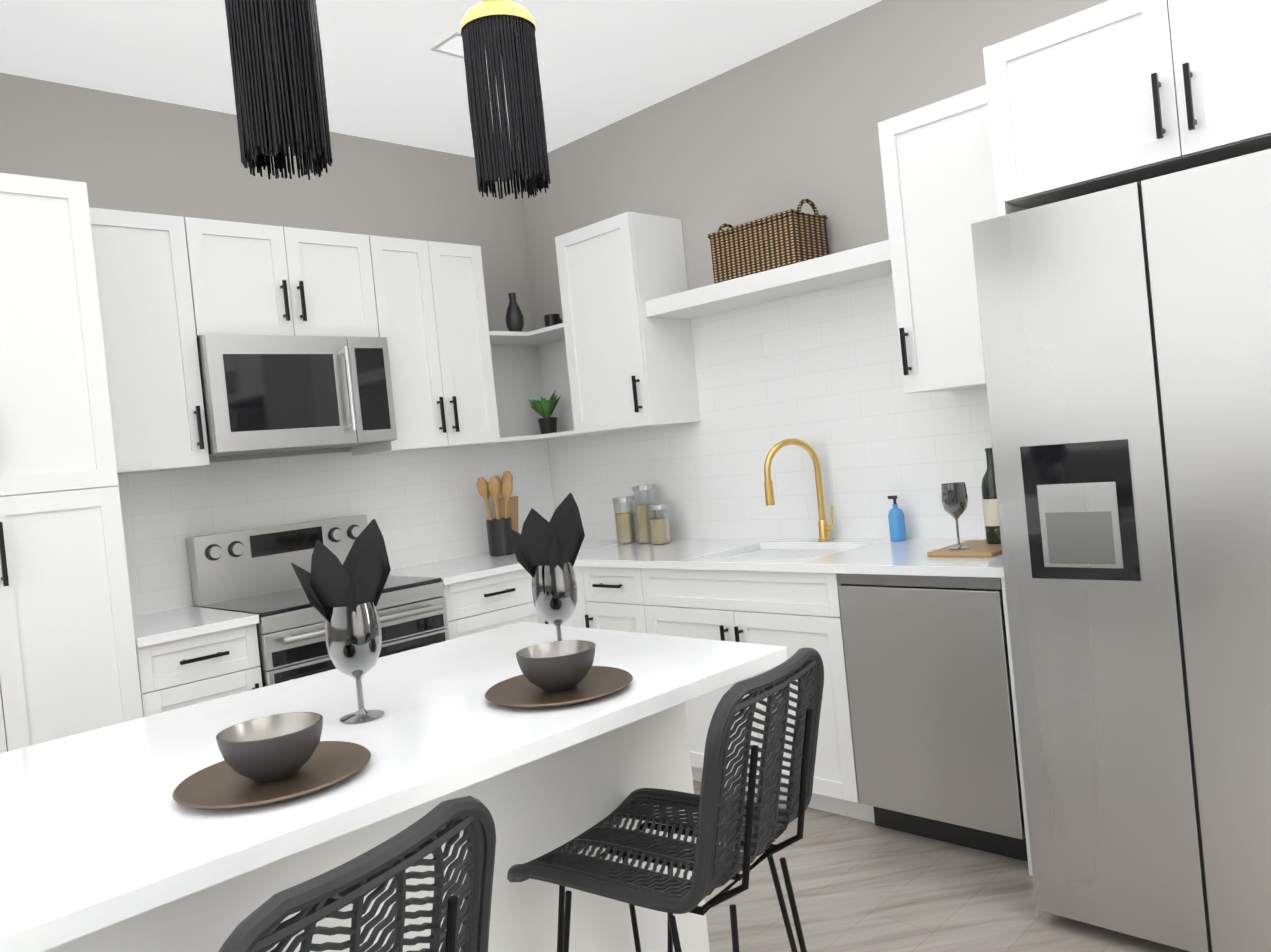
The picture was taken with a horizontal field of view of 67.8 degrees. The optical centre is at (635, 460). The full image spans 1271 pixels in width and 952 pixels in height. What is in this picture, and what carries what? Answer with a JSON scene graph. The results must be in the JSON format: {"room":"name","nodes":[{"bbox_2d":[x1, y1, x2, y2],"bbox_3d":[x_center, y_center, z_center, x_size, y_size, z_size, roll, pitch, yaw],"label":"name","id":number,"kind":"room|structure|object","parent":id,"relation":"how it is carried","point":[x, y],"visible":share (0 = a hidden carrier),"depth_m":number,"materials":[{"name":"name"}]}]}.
{"room":"kitchen","nodes":[
{"label":"kitchen","id":0,"kind":"room"},
{"bbox_2d":[0,73,554,509],"bbox_3d":[-0.363,-0.143,5.341,0.120,2.950,6.630,-5,1,45],"label":"wall","id":1,"kind":"structure","parent":0,"point":[116,151],"depth_m":4.02,"materials":[{"name":"beige paint"}]},
{"bbox_2d":[89,207,209,474],"bbox_3d":[-1.894,-0.420,3.507,0.346,0.930,0.397,-5,1,45],"label":"upper cabinet","id":2,"kind":"object","parent":1,"relation":"attached to","point":[171,288],"depth_m":3.42,"materials":[{"name":"white wood"}]},
{"bbox_2d":[189,217,384,336],"bbox_3d":[-1.510,-0.707,3.914,0.346,0.445,0.760,-5,1,45],"label":"upper cabinet","id":3,"kind":"object","parent":1,"relation":"attached to","point":[253,279],"depth_m":3.77,"materials":[{"name":"white wood"}]},
{"bbox_2d":[196,334,396,457],"bbox_3d":[-1.424,-0.266,3.879,0.463,0.442,0.756,-5,1,45],"label":"microwave","id":4,"kind":"object","parent":3,"relation":"attached to","point":[262,394],"visible":0.96,"depth_m":3.71,"materials":[{"name":"silver metal"}]},
{"bbox_2d":[118,440,554,615],"bbox_3d":[-1.269,0.239,4.317,0.006,0.565,2.320,-5,1,45],"label":"tile backsplash","id":5,"kind":"structure","parent":1,"relation":"attached to","point":[423,506],"depth_m":4.23,"materials":[{"name":"white tile"}]},
{"bbox_2d":[351,236,499,455],"bbox_3d":[-1.012,-0.519,4.394,0.346,0.930,0.583,-5,1,45],"label":"upper cabinet","id":6,"kind":"object","parent":1,"relation":"attached to","point":[434,316],"depth_m":4.26,"materials":[{"name":"white wood"}]},
{"bbox_2d":[0,0,881,156],"bbox_3d":[-0.819,-1.572,0.684,12.400,0.100,8.970,-5,1,45],"label":"ceiling","id":7,"kind":"structure","parent":0,"point":[390,76],"depth_m":3.62,"materials":[{"name":"white paint"}]},
{"bbox_2d":[225,0,332,179],"bbox_3d":[-0.669,-1.031,1.677,0.156,1.029,0.156,-5,1,45],"label":"pendant light","id":8,"kind":"object","parent":7,"relation":"hanging from","point":[278,75],"visible":1,"depth_m":1.63,"materials":[{"name":"black fabric"}]},
{"bbox_2d":[430,32,463,58],"bbox_3d":[-0.659,-1.571,3.587,0.170,0.006,0.170,-5,1,45],"label":"recessed light","id":9,"kind":"object","parent":7,"relation":"in","point":[451,44],"visible":0.52,"depth_m":3.58,"materials":[{"name":"white plastic"}]},
{"bbox_2d":[460,0,550,198],"bbox_3d":[-0.304,-1.074,1.974,0.156,1.024,0.156,-5,1,45],"label":"pendant light","id":10,"kind":"object","parent":7,"relation":"hanging from","point":[501,32],"visible":1,"depth_m":1.92,"materials":[{"name":"black fabric"}]},
{"bbox_2d":[523,0,1108,329],"bbox_3d":[0.930,-0.253,3.810,3.880,2.950,0.120,-5,1,45],"label":"wall","id":11,"kind":"structure","parent":0,"point":[790,125],"depth_m":3.91,"materials":[{"name":"beige paint"}]},
{"bbox_2d":[463,323,622,446],"bbox_3d":[-0.491,-0.374,4.713,0.611,0.530,0.575,-5,1,45],"label":"corner shelf","id":12,"kind":"object","parent":11,"relation":"attached to","point":[530,365],"visible":0.52,"depth_m":4.99,"materials":[{"name":"white wood"}]},
{"bbox_2d":[505,293,523,331],"bbox_3d":[-0.596,-0.725,4.637,0.090,0.190,0.090,-5,1,45],"label":"vase","id":13,"kind":"object","parent":12,"relation":"on","point":[514,318],"visible":0.92,"depth_m":4.61,"materials":[{"name":"black ceramic"}]},
{"bbox_2d":[529,390,560,433],"bbox_3d":[-0.479,-0.247,4.866,0.220,0.230,0.220,-5,1,45],"label":"potted plant","id":14,"kind":"object","parent":12,"relation":"on","point":[544,408],"visible":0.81,"depth_m":4.83,"materials":[{"name":"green plant"}]},
{"bbox_2d":[544,314,561,326],"bbox_3d":[-0.411,-0.697,4.811,0.110,0.092,0.080,-5,1,45],"label":"mug","id":15,"kind":"object","parent":12,"relation":"on","point":[551,319],"visible":0.65,"depth_m":4.79,"materials":[{"name":"black ceramic"}]},
{"bbox_2d":[555,212,700,433],"bbox_3d":[-0.052,-0.615,4.385,0.492,0.930,0.384,-5,1,45],"label":"upper cabinet","id":16,"kind":"object","parent":11,"relation":"attached to","point":[631,365],"visible":1,"depth_m":4.25,"materials":[{"name":"white wood"}]},
{"bbox_2d":[645,240,891,318],"bbox_3d":[0.577,-0.710,3.810,1.216,0.070,0.297,-5,1,45],"label":"floating shelf","id":17,"kind":"object","parent":11,"relation":"attached to","point":[862,263],"visible":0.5,"depth_m":3.70,"materials":[{"name":"white wood"}]},
{"bbox_2d":[707,199,828,283],"bbox_3d":[0.537,-0.876,3.827,0.421,0.265,0.249,-5,1,45],"label":"basket","id":18,"kind":"object","parent":17,"relation":"on","point":[783,238],"visible":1,"depth_m":3.71,"materials":[{"name":"wicker"}]},
{"bbox_2d":[548,274,991,539],"bbox_3d":[0.524,-0.174,4.133,2.830,1.035,0.006,-5,1,45],"label":"tile backsplash","id":19,"kind":"structure","parent":11,"relation":"attached to","point":[819,372],"depth_m":3.97,"materials":[{"name":"white tile"}]},
{"bbox_2d":[878,85,998,393],"bbox_3d":[1.159,-0.720,3.170,0.506,0.930,0.384,-5,1,45],"label":"upper cabinet","id":20,"kind":"object","parent":11,"relation":"attached to","point":[938,172],"visible":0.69,"depth_m":3.12,"materials":[{"name":"white wood"}]},
{"bbox_2d":[983,0,1270,215],"bbox_3d":[1.638,-0.027,2.566,0.934,2.390,0.674,-5,1,45],"label":"upper cabinet","id":21,"kind":"object","parent":11,"relation":"attached to","point":[1109,94],"visible":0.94,"depth_m":2.43,"materials":[{"name":"white wood"}]},
{"bbox_2d":[693,780,1190,951],"bbox_3d":[0.300,1.351,1.546,12.400,0.060,11.300,-5,1,45],"label":"floor","id":22,"kind":"structure","parent":0,"point":[858,885],"depth_m":2.71,"materials":[{"name":"brown wood"}]},
{"bbox_2d":[0,173,142,753],"bbox_3d":[-2.114,0.342,2.996,0.664,2.390,0.752,-5,1,45],"label":"pantry cabinet","id":23,"kind":"object","parent":22,"relation":"on","point":[68,661],"visible":0.67,"depth_m":2.94,"materials":[{"name":"white wood"}]},
{"bbox_2d":[136,623,262,716],"bbox_3d":[-1.651,1.047,3.430,0.616,0.886,0.396,-5,1,45],"label":"base cabinet","id":24,"kind":"object","parent":22,"relation":"on","point":[189,655],"depth_m":3.20,"materials":[{"name":"white wood"}]},
{"bbox_2d":[133,606,258,646],"bbox_3d":[-1.688,0.591,3.415,0.642,0.030,0.396,-5,1,45],"label":"countertop","id":25,"kind":"structure","parent":24,"relation":"on","point":[151,629],"depth_m":3.28,"materials":[{"name":"white stone"}]},
{"bbox_2d":[186,514,448,686],"bbox_3d":[-1.223,0.846,3.803,0.700,1.190,0.754,-5,1,45],"label":"range","id":26,"kind":"object","parent":22,"relation":"on","point":[250,571],"visible":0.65,"depth_m":3.77,"materials":[{"name":"silver metal"}]},
{"bbox_2d":[218,796,495,951],"bbox_3d":[-0.412,0.898,1.078,0.488,0.989,0.399,-5,1,30],"label":"bar stool","id":27,"kind":"object","parent":22,"relation":"on","point":[327,894],"visible":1,"depth_m":0.98,"materials":[{"name":"black wicker"}]},
{"bbox_2d":[56,706,709,951],"bbox_3d":[-0.575,0.953,1.813,0.586,0.898,1.490,-5,1,45],"label":"kitchen island","id":28,"kind":"object","parent":22,"relation":"on","point":[536,810],"depth_m":1.79,"materials":[{"name":"white"}]},
{"bbox_2d":[0,622,787,951],"bbox_3d":[-0.527,0.483,1.712,0.876,0.032,1.510,-5,1,45],"label":"island countertop","id":29,"kind":"structure","parent":28,"relation":"on","point":[95,839],"depth_m":1.48,"materials":[{"name":"white stone"}]},
{"bbox_2d":[172,741,370,809],"bbox_3d":[-0.531,0.463,1.396,0.274,0.014,0.274,-5,1,45],"label":"charger plate","id":30,"kind":"object","parent":29,"relation":"on","point":[222,785],"visible":0.79,"depth_m":1.37,"materials":[{"name":"brown wood"}]},
{"bbox_2d":[216,712,322,782],"bbox_3d":[-0.534,0.427,1.395,0.148,0.072,0.148,-5,1,45],"label":"bowl","id":31,"kind":"object","parent":30,"relation":"on","point":[272,748],"visible":1,"depth_m":1.36,"materials":[{"name":"grey metal"}]},
{"bbox_2d":[291,519,390,723],"bbox_3d":[-0.511,0.288,1.708,0.143,0.350,0.158,-5,1,45],"label":"goblet","id":32,"kind":"object","parent":29,"relation":"on","point":[344,598],"visible":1,"depth_m":1.67,"materials":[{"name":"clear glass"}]},
{"bbox_2d":[507,493,584,640],"bbox_3d":[-0.179,0.251,2.039,0.161,0.350,0.156,-5,1,45],"label":"goblet","id":33,"kind":"object","parent":29,"relation":"on","point":[546,552],"visible":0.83,"depth_m":1.99,"materials":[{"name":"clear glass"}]},
{"bbox_2d":[485,666,632,707],"bbox_3d":[-0.141,0.420,1.753,0.274,0.014,0.274,-5,1,45],"label":"charger plate","id":34,"kind":"object","parent":29,"relation":"on","point":[523,691],"visible":0.85,"depth_m":1.73,"materials":[{"name":"brown wood"}]},
{"bbox_2d":[516,640,594,691],"bbox_3d":[-0.144,0.384,1.752,0.148,0.072,0.148,-5,1,45],"label":"bowl","id":35,"kind":"object","parent":34,"relation":"on","point":[558,666],"visible":1,"depth_m":1.71,"materials":[{"name":"grey metal"}]},
{"bbox_2d":[440,571,549,639],"bbox_3d":[-0.784,0.949,4.303,0.616,0.886,0.541,-5,1,45],"label":"base cabinet","id":36,"kind":"object","parent":22,"relation":"on","point":[478,605],"depth_m":4.06,"materials":[{"name":"white wood"}]},
{"bbox_2d":[389,539,636,586],"bbox_3d":[-0.603,0.469,4.506,0.642,0.030,1.159,-5,1,45],"label":"countertop","id":37,"kind":"structure","parent":36,"relation":"on","point":[479,566],"depth_m":4.23,"materials":[{"name":"white stone"}]},
{"bbox_2d":[476,471,514,555],"bbox_3d":[-0.668,0.256,4.607,0.188,0.402,0.189,-5,1,45],"label":"utensil crock","id":38,"kind":"object","parent":37,"relation":"on","point":[499,542],"visible":0.98,"depth_m":4.55,"materials":[{"name":"black"}]},
{"bbox_2d":[495,472,517,531],"bbox_3d":[-0.660,0.257,4.854,0.077,0.397,0.140,-5,1,45],"label":"paddle board","id":39,"kind":"object","parent":37,"relation":"on","point":[513,507],"visible":0.33,"depth_m":4.87,"materials":[{"name":"brown wood"}]},
{"bbox_2d":[563,566,594,628],"bbox_3d":[-0.033,0.874,4.369,0.292,0.886,0.616,-5,1,45],"label":"base cabinet","id":40,"kind":"object","parent":22,"relation":"on","point":[584,613],"depth_m":4.09,"materials":[{"name":"white wood"}]},
{"bbox_2d":[591,566,658,634],"bbox_3d":[0.174,0.856,4.161,0.412,0.886,0.616,-5,1,45],"label":"base cabinet","id":41,"kind":"object","parent":22,"relation":"on","point":[624,600],"depth_m":3.92,"materials":[{"name":"white wood"}]},
{"bbox_2d":[507,648,823,951],"bbox_3d":[0.091,0.840,1.673,0.490,0.991,0.399,-5,1,35],"label":"bar stool","id":42,"kind":"object","parent":22,"relation":"on","point":[710,862],"visible":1,"depth_m":1.57,"materials":[{"name":"black wicker"}]},
{"bbox_2d":[651,546,894,822],"bbox_3d":[0.585,0.820,3.748,0.988,0.886,0.616,-5,1,45],"label":"base cabinet","id":43,"kind":"object","parent":22,"relation":"on","point":[780,592],"depth_m":3.40,"materials":[{"name":"white wood"}]},
{"bbox_2d":[574,538,1003,577],"bbox_3d":[0.579,0.361,3.685,2.184,0.030,0.642,-5,1,45],"label":"countertop","id":44,"kind":"structure","parent":43,"relation":"on","point":[909,556],"depth_m":3.46,"materials":[{"name":"white stone"}]},
{"bbox_2d":[612,496,637,543],"bbox_3d":[-0.051,0.286,4.562,0.104,0.222,0.104,-5,1,45],"label":"canister","id":45,"kind":"object","parent":44,"relation":"on","point":[625,527],"visible":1,"depth_m":4.53,"materials":[{"name":"clear glass"}]},
{"bbox_2d":[632,484,656,543],"bbox_3d":[0.049,0.252,4.487,0.108,0.272,0.108,-5,1,45],"label":"canister","id":46,"kind":"object","parent":44,"relation":"on","point":[642,524],"visible":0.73,"depth_m":4.45,"materials":[{"name":"clear glass"}]},
{"bbox_2d":[647,503,671,544],"bbox_3d":[0.110,0.292,4.375,0.100,0.182,0.100,-5,1,45],"label":"canister","id":47,"kind":"object","parent":44,"relation":"on","point":[659,529],"visible":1,"depth_m":4.34,"materials":[{"name":"clear glass"}]},
{"bbox_2d":[764,438,833,540],"bbox_3d":[0.661,0.121,3.801,0.178,0.428,0.254,-5,1,45],"label":"brass faucet","id":48,"kind":"object","parent":44,"relation":"on","point":[824,527],"visible":1,"depth_m":3.83,"materials":[{"name":"gold metal"}]},
{"bbox_2d":[887,495,905,541],"bbox_3d":[0.994,0.219,3.608,0.060,0.172,0.059,-5,1,45],"label":"soap bottle","id":49,"kind":"object","parent":44,"relation":"on","point":[896,519],"visible":1,"depth_m":3.58,"materials":[{"name":"blue plastic"}]},
{"bbox_2d":[927,540,1001,556],"bbox_3d":[1.140,0.289,3.138,0.220,0.014,0.300,-5,1,45],"label":"serving board","id":50,"kind":"object","parent":44,"relation":"on","point":[980,548],"visible":0.77,"depth_m":3.07,"materials":[{"name":"brown wood"}]},
{"bbox_2d":[941,482,969,549],"bbox_3d":[1.058,0.182,3.123,0.084,0.215,0.084,-5,1,45],"label":"wine glass","id":51,"kind":"object","parent":50,"relation":"on","point":[954,498],"visible":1,"depth_m":3.09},
{"bbox_2d":[981,448,1000,543],"bbox_3d":[1.197,0.116,3.161,0.077,0.318,0.077,-5,1,45],"label":"wine bottle","id":52,"kind":"object","parent":50,"relation":"on","point":[990,504],"visible":0.67,"depth_m":3.14,"materials":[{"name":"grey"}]},
{"bbox_2d":[994,527,1000,539],"bbox_3d":[1.246,0.218,2.996,0.210,0.139,0.210,-5,1,45],"label":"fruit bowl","id":53,"kind":"object","parent":44,"relation":"on","point":[997,531],"visible":0.02,"depth_m":3.01,"materials":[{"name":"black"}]},
{"bbox_2d":[838,574,1027,861],"bbox_3d":[1.130,0.773,3.197,0.556,0.883,0.622,-5,1,45],"label":"dishwasher","id":54,"kind":"object","parent":22,"relation":"on","point":[931,705],"visible":0.5,"depth_m":2.96,"materials":[{"name":"silver metal"}]},
{"bbox_2d":[971,149,1270,951],"bbox_3d":[1.578,0.245,2.483,0.878,1.864,0.864,-5,1,45],"label":"fridge","id":55,"kind":"object","parent":22,"relation":"on","point":[1126,336],"visible":1,"depth_m":2.25,"materials":[{"name":"silver metal"}]}
]}

